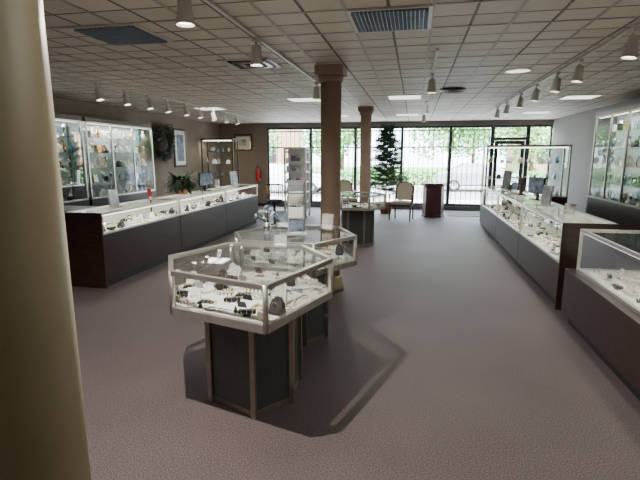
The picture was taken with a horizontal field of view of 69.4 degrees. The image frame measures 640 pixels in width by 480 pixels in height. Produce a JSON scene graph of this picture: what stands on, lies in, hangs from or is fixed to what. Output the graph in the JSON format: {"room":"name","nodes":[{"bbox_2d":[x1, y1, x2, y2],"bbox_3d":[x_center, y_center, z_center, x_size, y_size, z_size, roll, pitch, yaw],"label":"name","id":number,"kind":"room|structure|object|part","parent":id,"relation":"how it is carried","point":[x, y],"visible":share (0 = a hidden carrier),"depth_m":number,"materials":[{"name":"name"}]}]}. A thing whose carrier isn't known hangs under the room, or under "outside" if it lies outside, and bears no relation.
{"room":"shop","nodes":[
{"label":"shop","id":0,"kind":"room"},
{"bbox_2d":[0,0,90,479],"bbox_3d":[-0.767,0.126,1.145,0.270,2.698,0.270,2,11,11],"label":"column","id":1,"kind":"structure","parent":0,"point":[43,433],"depth_m":1.07,"materials":[{"name":"beige paint"}]},
{"bbox_2d":[54,113,155,205],"bbox_3d":[-4.579,-1.089,8.647,0.378,2.380,4.850,2,11,11],"label":"display cabinet","id":2,"kind":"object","parent":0,"point":[113,150],"depth_m":9.34,"materials":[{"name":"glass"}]},
{"bbox_2d":[66,23,172,45],"bbox_3d":[-1.694,-1.754,3.972,0.610,0.023,0.610,2,11,11],"label":"air vent","id":3,"kind":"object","parent":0,"point":[119,34],"depth_m":3.89,"materials":[{"name":"grey metal"}]},
{"bbox_2d":[53,97,220,198],"bbox_3d":[-5.082,-1.039,7.489,0.150,2.700,16.800,2,11,11],"label":"wall","id":4,"kind":"structure","parent":0,"point":[195,130],"depth_m":11.95,"materials":[{"name":"beige paint"}]},
{"bbox_2d":[152,119,176,165],"bbox_3d":[-3.970,-2.472,11.784,0.255,1.171,1.126,2,11,11],"label":"wreath","id":5,"kind":"object","parent":4,"relation":"attached to","point":[162,129],"visible":1,"depth_m":11.70,"materials":[{"name":"green plant"}]},
{"bbox_2d":[172,128,186,166],"bbox_3d":[-3.879,-2.547,12.800,0.037,1.050,0.650,2,11,11],"label":"framed picture","id":6,"kind":"object","parent":4,"relation":"attached to","point":[180,160],"visible":0.98,"depth_m":12.77,"materials":[{"name":"white paper"}]},
{"bbox_2d":[191,107,227,109],"bbox_3d":[-2.439,-2.910,10.239,0.610,0.011,0.610,2,11,11],"label":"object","id":7,"kind":"structure","parent":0,"point":[217,108],"depth_m":10.19,"materials":[{"name":"white plastic"}]},
{"bbox_2d":[219,123,267,202],"bbox_3d":[-2.598,-2.509,15.500,1.800,2.700,0.150,2,11,11],"label":"wall","id":8,"kind":"structure","parent":0,"point":[249,161],"depth_m":15.37,"materials":[{"name":"beige paint"}]},
{"bbox_2d":[234,134,252,150],"bbox_3d":[-2.534,-3.217,15.258,0.630,0.540,0.040,2,11,11],"label":"framed picture","id":9,"kind":"object","parent":8,"relation":"attached to","point":[245,143],"visible":1,"depth_m":15.24,"materials":[{"name":"brown wood"}]},
{"bbox_2d":[256,166,260,180],"bbox_3d":[-2.043,-2.210,15.267,0.159,0.496,0.186,-5,11,-25],"label":"fire extinguisher","id":10,"kind":"object","parent":8,"relation":"attached to","point":[258,170],"visible":1,"depth_m":15.21,"materials":[{"name":"red metal"}]},
{"bbox_2d":[267,128,310,202],"bbox_3d":[-1.005,-2.446,15.185,1.450,2.410,0.090,2,11,11],"label":"window","id":11,"kind":"structure","parent":8,"relation":"in","point":[268,129],"depth_m":15.04,"materials":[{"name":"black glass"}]},
{"bbox_2d":[311,127,355,202],"bbox_3d":[0.416,-2.395,14.903,1.450,2.410,0.090,2,11,11],"label":"window","id":12,"kind":"structure","parent":8,"relation":"in","point":[312,128],"depth_m":14.82,"materials":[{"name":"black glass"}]},
{"bbox_2d":[268,202,478,210],"bbox_3d":[1.715,-1.093,14.876,7.000,0.140,0.150,2,11,11],"label":"trim","id":13,"kind":"structure","parent":8,"relation":"attached to","point":[466,209],"depth_m":14.51,"materials":[{"name":"grey paint"}]},
{"bbox_2d":[355,126,402,203],"bbox_3d":[1.837,-2.343,14.621,1.450,2.410,0.090,2,11,11],"label":"window","id":14,"kind":"structure","parent":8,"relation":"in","point":[399,127],"depth_m":14.58,"materials":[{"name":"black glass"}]},
{"bbox_2d":[267,119,553,127],"bbox_3d":[2.597,-3.574,14.239,8.800,0.150,0.150,2,11,11],"label":"trim","id":15,"kind":"structure","parent":8,"relation":"attached to","point":[534,121],"depth_m":13.99,"materials":[{"name":"grey paint"}]},
{"bbox_2d":[401,126,450,205],"bbox_3d":[3.259,-2.291,14.339,1.450,2.410,0.090,2,11,11],"label":"window","id":16,"kind":"structure","parent":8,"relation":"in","point":[404,127],"depth_m":14.19,"materials":[{"name":"clear glass"}]},
{"bbox_2d":[447,125,492,205],"bbox_3d":[4.558,-2.244,14.082,1.200,2.410,0.090,2,11,11],"label":"window","id":17,"kind":"structure","parent":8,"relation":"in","point":[479,126],"depth_m":13.98,"materials":[{"name":"clear glass"}]},
{"bbox_2d":[284,97,320,101],"bbox_3d":[-0.288,-2.607,8.588,0.610,0.011,0.610,2,11,11],"label":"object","id":18,"kind":"structure","parent":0,"point":[309,99],"depth_m":8.60,"materials":[{"name":"white plastic"}]},
{"bbox_2d":[314,64,346,292],"bbox_3d":[0.131,-0.705,5.673,0.350,2.699,0.350,2,11,11],"label":"column","id":19,"kind":"structure","parent":0,"point":[330,76],"depth_m":5.50,"materials":[{"name":"brown paint"}]},
{"bbox_2d":[43,0,639,123],"bbox_3d":[0.050,-2.288,6.260,10.700,0.200,17.300,2,11,11],"label":"ceiling","id":20,"kind":"structure","parent":0,"point":[57,13],"depth_m":4.86,"materials":[{"name":"tile"}]},
{"bbox_2d":[50,72,252,124],"bbox_3d":[-2.590,-2.606,9.283,0.122,0.253,7.400,2,11,11],"label":"track light","id":21,"kind":"object","parent":20,"relation":"hanging from","point":[99,97],"visible":1,"depth_m":7.81,"materials":[{"name":"white paint"}]},
{"bbox_2d":[217,58,282,69],"bbox_3d":[-0.776,-1.987,5.239,0.580,0.021,0.580,2,11,11],"label":"ceiling vent","id":22,"kind":"object","parent":20,"relation":"in","point":[236,62],"visible":0.82,"depth_m":5.20,"materials":[{"name":"white metal"}]},
{"bbox_2d":[176,0,349,106],"bbox_3d":[-0.266,-1.900,5.410,0.110,0.244,9.000,2,11,11],"label":"track light","id":23,"kind":"object","parent":20,"relation":"hanging from","point":[184,18],"visible":0.81,"depth_m":3.73,"materials":[{"name":"white paint"}]},
{"bbox_2d":[43,0,639,123],"bbox_3d":[0.039,-2.178,6.229,10.300,0.007,16.802,2,11,11],"label":"grid","id":24,"kind":"object","parent":20,"relation":"attached to","point":[434,3],"depth_m":5.38,"materials":[{"name":"grey metal"}]},
{"bbox_2d":[421,48,438,121],"bbox_3d":[1.861,-2.379,8.024,0.110,0.244,7.350,2,11,11],"label":"track light","id":25,"kind":"object","parent":20,"relation":"hanging from","point":[431,87],"visible":1,"depth_m":5.76,"materials":[{"name":"white paint"}]},
{"bbox_2d":[440,87,465,92],"bbox_3d":[2.081,-2.346,7.233,0.400,0.034,0.400,2,11,11],"label":"ceiling vent","id":26,"kind":"object","parent":20,"relation":"in","point":[449,89],"visible":1,"depth_m":7.16,"materials":[{"name":"black plastic"}]},
{"bbox_2d":[503,69,532,73],"bbox_3d":[2.422,-2.066,5.659,0.340,0.016,0.340,2,11,11],"label":"recessed light","id":27,"kind":"object","parent":20,"relation":"in","point":[512,71],"visible":1,"depth_m":5.68,"materials":[{"name":"white paint"}]},
{"bbox_2d":[491,22,639,117],"bbox_3d":[3.019,-2.053,6.264,0.114,0.250,9.000,2,11,11],"label":"track light","id":28,"kind":"object","parent":20,"relation":"hanging from","point":[630,52],"visible":1,"depth_m":4.89,"materials":[{"name":"white paint"}]},
{"bbox_2d":[72,206,639,479],"bbox_3d":[0.035,0.539,6.704,10.700,0.120,17.150,2,11,11],"label":"floor","id":29,"kind":"structure","parent":0,"point":[440,358],"depth_m":3.50,"materials":[{"name":"carpet"}]},
{"bbox_2d":[64,205,97,211],"bbox_3d":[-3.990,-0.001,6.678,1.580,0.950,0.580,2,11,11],"label":"countertop","id":30,"kind":"structure","parent":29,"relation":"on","point":[66,207],"depth_m":6.56,"materials":[{"name":"white laminate"}]},
{"bbox_2d":[64,198,181,288],"bbox_3d":[-2.800,-0.040,6.836,0.550,0.970,1.990,2,11,11],"label":"display counter","id":31,"kind":"object","parent":29,"relation":"on","point":[107,247],"depth_m":6.25,"materials":[{"name":"brown wood"}]},
{"bbox_2d":[106,189,121,208],"bbox_3d":[-2.795,-0.562,6.278,0.100,0.259,0.160,5,12,26],"label":"mirror","id":32,"kind":"object","parent":31,"relation":"on","point":[113,198],"visible":1,"depth_m":6.27,"materials":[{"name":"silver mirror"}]},
{"bbox_3d":[-2.788,-0.381,6.782,0.530,0.280,1.970,2,11,11],"label":"frame","id":33,"kind":"part","parent":31,"relation":"part of","materials":[{"name":"metal"}]},
{"bbox_2d":[147,188,151,200],"bbox_3d":[-2.666,-0.712,7.261,0.080,0.198,0.070,7,12,32],"label":"bottle","id":34,"kind":"object","parent":31,"relation":"on","point":[148,189],"visible":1,"depth_m":7.26,"materials":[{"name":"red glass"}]},
{"bbox_2d":[150,190,226,252],"bbox_3d":[-2.408,-0.390,8.745,0.550,0.970,1.950,2,11,11],"label":"display counter","id":35,"kind":"object","parent":29,"relation":"on","point":[202,223],"depth_m":8.54,"materials":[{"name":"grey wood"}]},
{"bbox_2d":[163,170,198,193],"bbox_3d":[-2.568,-1.069,8.518,0.711,0.444,0.727,2,11,11],"label":"potted fern","id":36,"kind":"object","parent":35,"relation":"on","point":[181,184],"visible":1,"depth_m":8.39,"materials":[{"name":"green plant"}]},
{"bbox_3d":[-2.399,-0.729,8.681,0.530,0.280,1.950,2,11,11],"label":"frame","id":37,"kind":"part","parent":35,"relation":"part of","materials":[{"name":"metal"}]},
{"bbox_2d":[198,172,212,190],"bbox_3d":[-2.329,-1.185,9.387,0.140,0.360,0.400,5,12,26],"label":"computer monitor","id":38,"kind":"object","parent":35,"relation":"on","point":[205,179],"visible":1,"depth_m":9.35,"materials":[{"name":"black plastic"}]},
{"bbox_2d":[201,138,239,192],"bbox_3d":[-3.042,-1.998,14.181,1.020,2.170,0.450,2,11,11],"label":"curio cabinet","id":39,"kind":"object","parent":29,"relation":"on","point":[214,161],"visible":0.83,"depth_m":14.06,"materials":[{"name":"brown wood"}]},
{"bbox_2d":[202,184,257,235],"bbox_3d":[-2.017,-0.741,10.654,0.550,0.970,1.990,2,11,11],"label":"display counter","id":40,"kind":"object","parent":29,"relation":"on","point":[241,209],"depth_m":10.47,"materials":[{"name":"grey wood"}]},
{"bbox_2d":[214,179,219,188],"bbox_3d":[-2.181,-1.192,9.874,0.080,0.198,0.140,7,12,32],"label":"acrylic sign holder","id":41,"kind":"object","parent":40,"relation":"on","point":[217,183],"visible":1,"depth_m":9.88,"materials":[{"name":"white plastic"}]},
{"bbox_3d":[-2.007,-1.079,10.590,0.530,0.280,1.990,2,11,11],"label":"frame","id":42,"kind":"part","parent":40,"relation":"part of","materials":[{"name":"metal"}]},
{"bbox_2d":[229,171,239,186],"bbox_3d":[-1.944,-1.386,10.516,0.100,0.348,0.220,7,12,32],"label":"mirror","id":43,"kind":"object","parent":40,"relation":"on","point":[233,174],"visible":1,"depth_m":10.50,"materials":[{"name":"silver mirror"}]},
{"bbox_2d":[168,242,333,419],"bbox_3d":[-0.504,0.596,3.369,1.087,0.971,1.144,6,12,29],"label":"display case","id":44,"kind":"object","parent":29,"relation":"on","point":[252,320],"visible":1,"depth_m":3.06,"materials":[{"name":"laminate"}]},
{"bbox_3d":[-0.504,0.259,3.307,1.087,0.286,1.144,6,12,29],"label":"frame","id":45,"kind":"part","parent":44,"relation":"part of","materials":[{"name":"metal"}]},
{"bbox_2d":[274,235,286,246],"bbox_3d":[-0.308,0.012,3.592,0.100,0.099,0.080,2,11,11],"label":"acrylic sign holder","id":46,"kind":"object","parent":44,"relation":"on","point":[279,240],"visible":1,"depth_m":3.60,"materials":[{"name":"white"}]},
{"bbox_2d":[266,184,283,224],"bbox_3d":[-1.091,-0.831,11.065,0.480,1.000,0.473,2,11,11],"label":"stool","id":47,"kind":"object","parent":29,"relation":"on","point":[274,201],"visible":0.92,"depth_m":11.08,"materials":[{"name":"metal"}]},
{"bbox_2d":[234,225,356,345],"bbox_3d":[-0.225,0.408,4.394,1.156,0.971,1.036,2,11,11],"label":"display case","id":48,"kind":"object","parent":29,"relation":"on","point":[314,321],"visible":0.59,"depth_m":4.17,"materials":[{"name":"laminate"}]},
{"bbox_2d":[254,205,277,233],"bbox_3d":[-0.482,-0.185,4.203,0.222,0.265,0.188,6,12,29],"label":"vase","id":49,"kind":"object","parent":48,"relation":"on","point":[267,228],"visible":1,"depth_m":4.20,"materials":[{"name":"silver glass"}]},
{"bbox_2d":[275,210,289,227],"bbox_3d":[-0.366,-0.195,4.499,0.140,0.178,0.080,1,10,6],"label":"acrylic sign holder","id":50,"kind":"object","parent":48,"relation":"on","point":[282,221],"visible":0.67,"depth_m":4.51,"materials":[{"name":"clear plastic"}]},
{"bbox_3d":[-0.225,0.066,4.331,1.156,0.276,1.036,2,11,11],"label":"frame","id":51,"kind":"part","parent":48,"relation":"part of","materials":[{"name":"metal"}]},
{"bbox_2d":[286,179,305,235],"bbox_3d":[-0.215,-0.296,4.159,0.180,0.500,0.180,-1,10,-3],"label":"tower","id":52,"kind":"object","parent":48,"relation":"on","point":[292,185],"visible":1,"depth_m":4.16,"materials":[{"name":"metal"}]},
{"bbox_2d":[321,213,333,229],"bbox_3d":[0.066,-0.170,4.415,0.120,0.158,0.080,6,12,28],"label":"acrylic sign holder","id":53,"kind":"object","parent":48,"relation":"on","point":[327,219],"visible":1,"depth_m":4.42,"materials":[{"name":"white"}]},
{"bbox_2d":[283,148,309,216],"bbox_3d":[-0.632,-1.597,12.827,0.640,1.870,0.510,2,11,11],"label":"display rack","id":54,"kind":"object","parent":29,"relation":"on","point":[298,160],"visible":0.6,"depth_m":12.67,"materials":[{"name":"white metal"}]},
{"bbox_2d":[341,179,357,202],"bbox_3d":[0.731,-1.195,13.045,0.643,1.004,0.621,-2,11,-9],"label":"upholstered armchair","id":55,"kind":"object","parent":29,"relation":"on","point":[346,185],"visible":0.36,"depth_m":13.20,"materials":[{"name":"beige fabric"}]},
{"bbox_2d":[341,191,385,246],"bbox_3d":[0.720,-0.401,8.802,1.036,0.971,0.902,2,11,11],"label":"display case","id":56,"kind":"object","parent":29,"relation":"on","point":[358,219],"visible":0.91,"depth_m":8.60,"materials":[{"name":"laminate"}]},
{"bbox_3d":[0.720,-0.743,8.739,1.036,0.276,0.902,2,11,11],"label":"frame","id":57,"kind":"part","parent":56,"relation":"part of","materials":[{"name":"metal"}]},
{"bbox_2d":[267,129,491,210],"bbox_3d":[1.685,-2.207,14.547,6.950,2.450,0.027,2,11,11],"label":"security gate","id":58,"kind":"object","parent":29,"relation":"on","point":[414,130],"visible":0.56,"depth_m":14.24,"materials":[{"name":"metal"}]},
{"bbox_2d":[356,123,410,213],"bbox_3d":[1.859,-2.054,13.331,1.600,2.587,1.532,2,11,11],"label":"pine","id":59,"kind":"object","parent":29,"relation":"on","point":[391,157],"visible":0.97,"depth_m":13.16,"materials":[{"name":"plant"}]},
{"bbox_2d":[388,181,414,221],"bbox_3d":[2.171,-1.032,12.159,0.643,1.004,0.621,4,11,22],"label":"upholstered armchair","id":60,"kind":"object","parent":29,"relation":"on","point":[404,190],"visible":1,"depth_m":12.25,"materials":[{"name":"beige fabric"}]},
{"bbox_2d":[421,182,445,217],"bbox_3d":[3.148,-1.119,12.840,0.610,0.926,0.610,7,12,33],"label":"pedestal stand","id":61,"kind":"object","parent":29,"relation":"on","point":[433,192],"visible":1,"depth_m":12.63,"materials":[{"name":"laminate"}]},
{"bbox_2d":[447,212,479,216],"bbox_3d":[4.296,-0.738,13.297,1.200,0.012,1.000,2,11,11],"label":"door mat","id":62,"kind":"object","parent":29,"relation":"on","point":[462,214],"visible":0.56,"depth_m":13.21,"materials":[{"name":"white fabric"}]},
{"bbox_2d":[481,187,528,242],"bbox_3d":[3.845,-0.573,9.743,0.550,0.970,1.890,2,11,11],"label":"display counter","id":63,"kind":"object","parent":29,"relation":"on","point":[489,211],"depth_m":9.63,"materials":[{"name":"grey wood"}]},
{"bbox_3d":[3.836,-0.829,9.698,0.530,0.450,1.890,2,11,11],"label":"frame","id":64,"kind":"part","parent":63,"relation":"part of","materials":[{"name":"metal"}]},
{"bbox_2d":[499,171,512,190],"bbox_3d":[3.812,-1.219,9.472,0.106,0.398,0.220,-4,11,-21],"label":"mirror","id":65,"kind":"object","parent":63,"relation":"on","point":[507,176],"visible":0.83,"depth_m":9.47,"materials":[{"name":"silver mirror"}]},
{"bbox_2d":[505,183,519,191],"bbox_3d":[3.807,-1.054,9.143,0.310,0.188,0.308,2,11,11],"label":"potted fern","id":66,"kind":"object","parent":63,"relation":"on","point":[509,186],"visible":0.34,"depth_m":9.10,"materials":[{"name":"green plant"}]},
{"bbox_2d":[479,145,572,226],"bbox_3d":[4.763,-1.250,10.825,1.800,1.910,0.500,2,11,11],"label":"display case","id":67,"kind":"object","parent":29,"relation":"on","point":[488,197],"visible":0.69,"depth_m":10.65,"materials":[{"name":"silver metal"}]},
{"bbox_2d":[495,193,560,266],"bbox_3d":[3.460,-0.228,7.862,0.550,0.970,1.990,2,11,11],"label":"display counter","id":68,"kind":"object","parent":29,"relation":"on","point":[507,226],"depth_m":7.69,"materials":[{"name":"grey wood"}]},
{"bbox_2d":[511,183,517,192],"bbox_3d":[3.652,-0.979,8.717,0.080,0.198,0.140,-3,11,-15],"label":"acrylic sign holder","id":69,"kind":"object","parent":68,"relation":"on","point":[514,185],"visible":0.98,"depth_m":8.72,"materials":[{"name":"clear plastic"}]},
{"bbox_2d":[518,178,525,194],"bbox_3d":[3.625,-0.961,8.302,0.118,0.313,0.109,10,14,44],"label":"bronze figurine","id":70,"kind":"object","parent":68,"relation":"on","point":[521,179],"visible":1,"depth_m":8.29,"materials":[{"name":"brown metal"}]},
{"bbox_3d":[3.450,-0.484,7.817,0.530,0.450,1.990,2,11,11],"label":"frame","id":71,"kind":"part","parent":68,"relation":"part of","materials":[{"name":"metal"}]},
{"bbox_2d":[528,177,545,200],"bbox_3d":[3.493,-0.825,7.430,0.140,0.360,0.400,-2,11,-10],"label":"computer monitor","id":72,"kind":"object","parent":68,"relation":"on","point":[535,184],"visible":0.88,"depth_m":7.42,"materials":[{"name":"black plastic"}]},
{"bbox_2d":[517,204,619,309],"bbox_3d":[3.064,0.127,5.929,0.550,0.970,2.000,2,11,11],"label":"display counter","id":73,"kind":"object","parent":29,"relation":"on","point":[544,257],"depth_m":5.22,"materials":[{"name":"brown wood"}]},
{"bbox_2d":[537,185,553,207],"bbox_3d":[3.128,-0.606,6.404,0.100,0.299,0.200,-2,11,-10],"label":"mirror","id":74,"kind":"object","parent":73,"relation":"on","point":[547,193],"visible":1,"depth_m":6.39,"materials":[{"name":"silver metal"}]},
{"bbox_3d":[3.056,-0.131,5.894,0.530,0.450,1.980,2,11,11],"label":"frame","id":75,"kind":"part","parent":73,"relation":"part of","materials":[{"name":"metal"}]},
{"bbox_2d":[563,203,576,212],"bbox_3d":[3.088,-0.390,5.726,0.080,0.119,0.160,-4,11,-21],"label":"acrylic sign holder","id":76,"kind":"object","parent":73,"relation":"on","point":[570,208],"visible":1,"depth_m":5.73,"materials":[{"name":"clear plastic"}]},
{"bbox_2d":[561,229,639,400],"bbox_3d":[2.523,0.661,3.017,0.740,0.970,3.380,2,11,11],"label":"display counter","id":77,"kind":"object","parent":29,"relation":"on","point":[602,306],"depth_m":3.83,"materials":[{"name":"brown wood"}]},
{"bbox_3d":[2.544,0.399,2.922,0.640,0.420,3.300,2,11,11],"label":"frame","id":78,"kind":"part","parent":77,"relation":"part of","materials":[{"name":"metal"}]},
{"bbox_2d":[358,106,373,202],"bbox_3d":[0.997,-1.535,10.197,0.340,2.699,0.340,2,11,11],"label":"column","id":79,"kind":"structure","parent":0,"point":[366,112],"depth_m":10.03,"materials":[{"name":"brown paint"}]},
{"bbox_2d":[346,5,433,32],"bbox_3d":[0.541,-1.672,3.529,0.610,0.023,0.610,2,11,11],"label":"air vent","id":80,"kind":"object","parent":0,"point":[407,18],"depth_m":3.45,"materials":[{"name":"grey metal"}]},
{"bbox_2d":[387,95,421,99],"bbox_3d":[1.506,-2.541,8.233,0.610,0.011,0.610,2,11,11],"label":"ceiling light","id":81,"kind":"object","parent":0,"point":[390,97],"depth_m":8.25,"materials":[{"name":"white plastic"}]},
{"bbox_2d":[395,113,419,115],"bbox_3d":[2.229,-3.189,11.761,0.610,0.011,0.610,2,11,11],"label":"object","id":82,"kind":"structure","parent":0,"point":[413,114],"depth_m":11.70,"materials":[{"name":"white plastic"}]},
{"bbox_2d":[489,125,528,193],"bbox_3d":[5.636,-2.136,13.880,1.000,2.550,0.090,2,11,11],"label":"door","id":83,"kind":"structure","parent":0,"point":[523,152],"depth_m":13.76,"materials":[{"name":"metal"}]},
{"bbox_2d":[521,111,552,113],"bbox_3d":[5.219,-3.080,11.169,0.610,0.011,0.610,2,11,11],"label":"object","id":84,"kind":"structure","parent":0,"point":[529,112],"depth_m":11.15,"materials":[{"name":"white plastic"}]},
{"bbox_2d":[524,125,552,190],"bbox_3d":[6.445,-2.175,13.707,0.650,2.410,0.090,2,11,11],"label":"window","id":85,"kind":"structure","parent":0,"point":[530,126],"depth_m":13.55,"materials":[{"name":"clear glass"}]},
{"bbox_2d":[556,95,602,99],"bbox_3d":[4.616,-2.541,8.228,0.610,0.011,0.610,2,11,11],"label":"ceiling light","id":86,"kind":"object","parent":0,"point":[569,97],"depth_m":8.25,"materials":[{"name":"white plastic"}]},
{"bbox_2d":[548,97,639,212],"bbox_3d":[5.162,-0.666,5.457,0.150,2.700,16.800,2,11,11],"label":"wall","id":87,"kind":"structure","parent":0,"point":[577,130],"depth_m":10.99,"materials":[{"name":"grey paint"}]},
{"bbox_2d":[586,103,639,264],"bbox_3d":[5.286,-0.940,7.506,0.418,2.500,3.704,2,11,11],"label":"display cabinet","id":88,"kind":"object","parent":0,"point":[622,206],"depth_m":8.29,"materials":[{"name":"clear glass"}]},
{"label":"outside","id":89,"kind":"structure","parent":0,"visible":0},
{"bbox_2d":[270,167,541,203],"bbox_3d":[8.396,-5.693,41.293,80.000,0.250,55.040,2,11,11],"label":"ground","id":90,"kind":"structure","parent":89,"point":[316,196],"depth_m":22.56,"materials":[{"name":"concrete"}]},
{"bbox_2d":[269,130,282,155],"bbox_3d":[-5.000,-7.843,33.684,5.490,6.839,5.622,-4,11,-23],"label":"street tree","id":91,"kind":"object","parent":90,"relation":"on","point":[273,134],"visible":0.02,"depth_m":32.86,"materials":[{"name":"green plant"}]},
{"bbox_2d":[270,163,320,193],"bbox_3d":[-1.673,-3.061,22.910,4.494,1.429,1.740,2,11,11],"label":"parked car","id":92,"kind":"object","parent":90,"relation":"on","point":[277,179],"visible":0.16,"depth_m":22.10,"materials":[{"name":"white paint"}]},
{"bbox_2d":[298,129,359,170],"bbox_3d":[1.054,-7.297,32.099,4.943,6.336,5.010,2,11,11],"label":"street tree","id":93,"kind":"object","parent":90,"relation":"on","point":[317,135],"visible":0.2,"depth_m":31.26,"materials":[{"name":"green plant"}]},
{"bbox_2d":[269,127,550,171],"bbox_3d":[10.072,-8.788,44.032,46.400,4.850,8.400,2,11,11],"label":"building","id":94,"kind":"structure","parent":90,"relation":"on","point":[285,135],"depth_m":42.92,"materials":[{"name":"brick"}]},
{"bbox_2d":[313,169,548,186],"bbox_3d":[4.527,-3.717,27.300,26.112,0.936,0.652,2,11,11],"label":"boxwood hedge","id":95,"kind":"object","parent":90,"relation":"on","point":[413,175],"visible":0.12,"depth_m":26.78,"materials":[{"name":"green plant"}]},
{"bbox_2d":[408,127,505,169],"bbox_3d":[8.635,-6.864,30.352,6.578,6.116,4.227,-2,11,-11],"label":"street tree","id":96,"kind":"object","parent":90,"relation":"on","point":[445,134],"visible":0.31,"depth_m":29.60,"materials":[{"name":"green plant"}]},
{"bbox_2d":[421,128,501,162],"bbox_3d":[10.901,-8.640,35.439,7.418,7.769,6.119,2,11,11],"label":"street tree","id":97,"kind":"object","parent":90,"relation":"on","point":[485,142],"visible":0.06,"depth_m":35.38,"materials":[{"name":"green plant"}]},
{"bbox_2d":[436,163,528,191],"bbox_3d":[8.331,-3.249,23.936,4.494,1.429,1.740,2,11,11],"label":"parked car","id":98,"kind":"object","parent":90,"relation":"on","point":[441,175],"visible":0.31,"depth_m":23.25,"materials":[{"name":"silver paint"}]},
{"bbox_2d":[482,127,552,172],"bbox_3d":[13.833,-6.888,30.188,5.048,7.887,7.095,-1,10,-6],"label":"street tree","id":99,"kind":"object","parent":90,"relation":"on","point":[520,131],"visible":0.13,"depth_m":30.15,"materials":[{"name":"green plant"}]}
]}

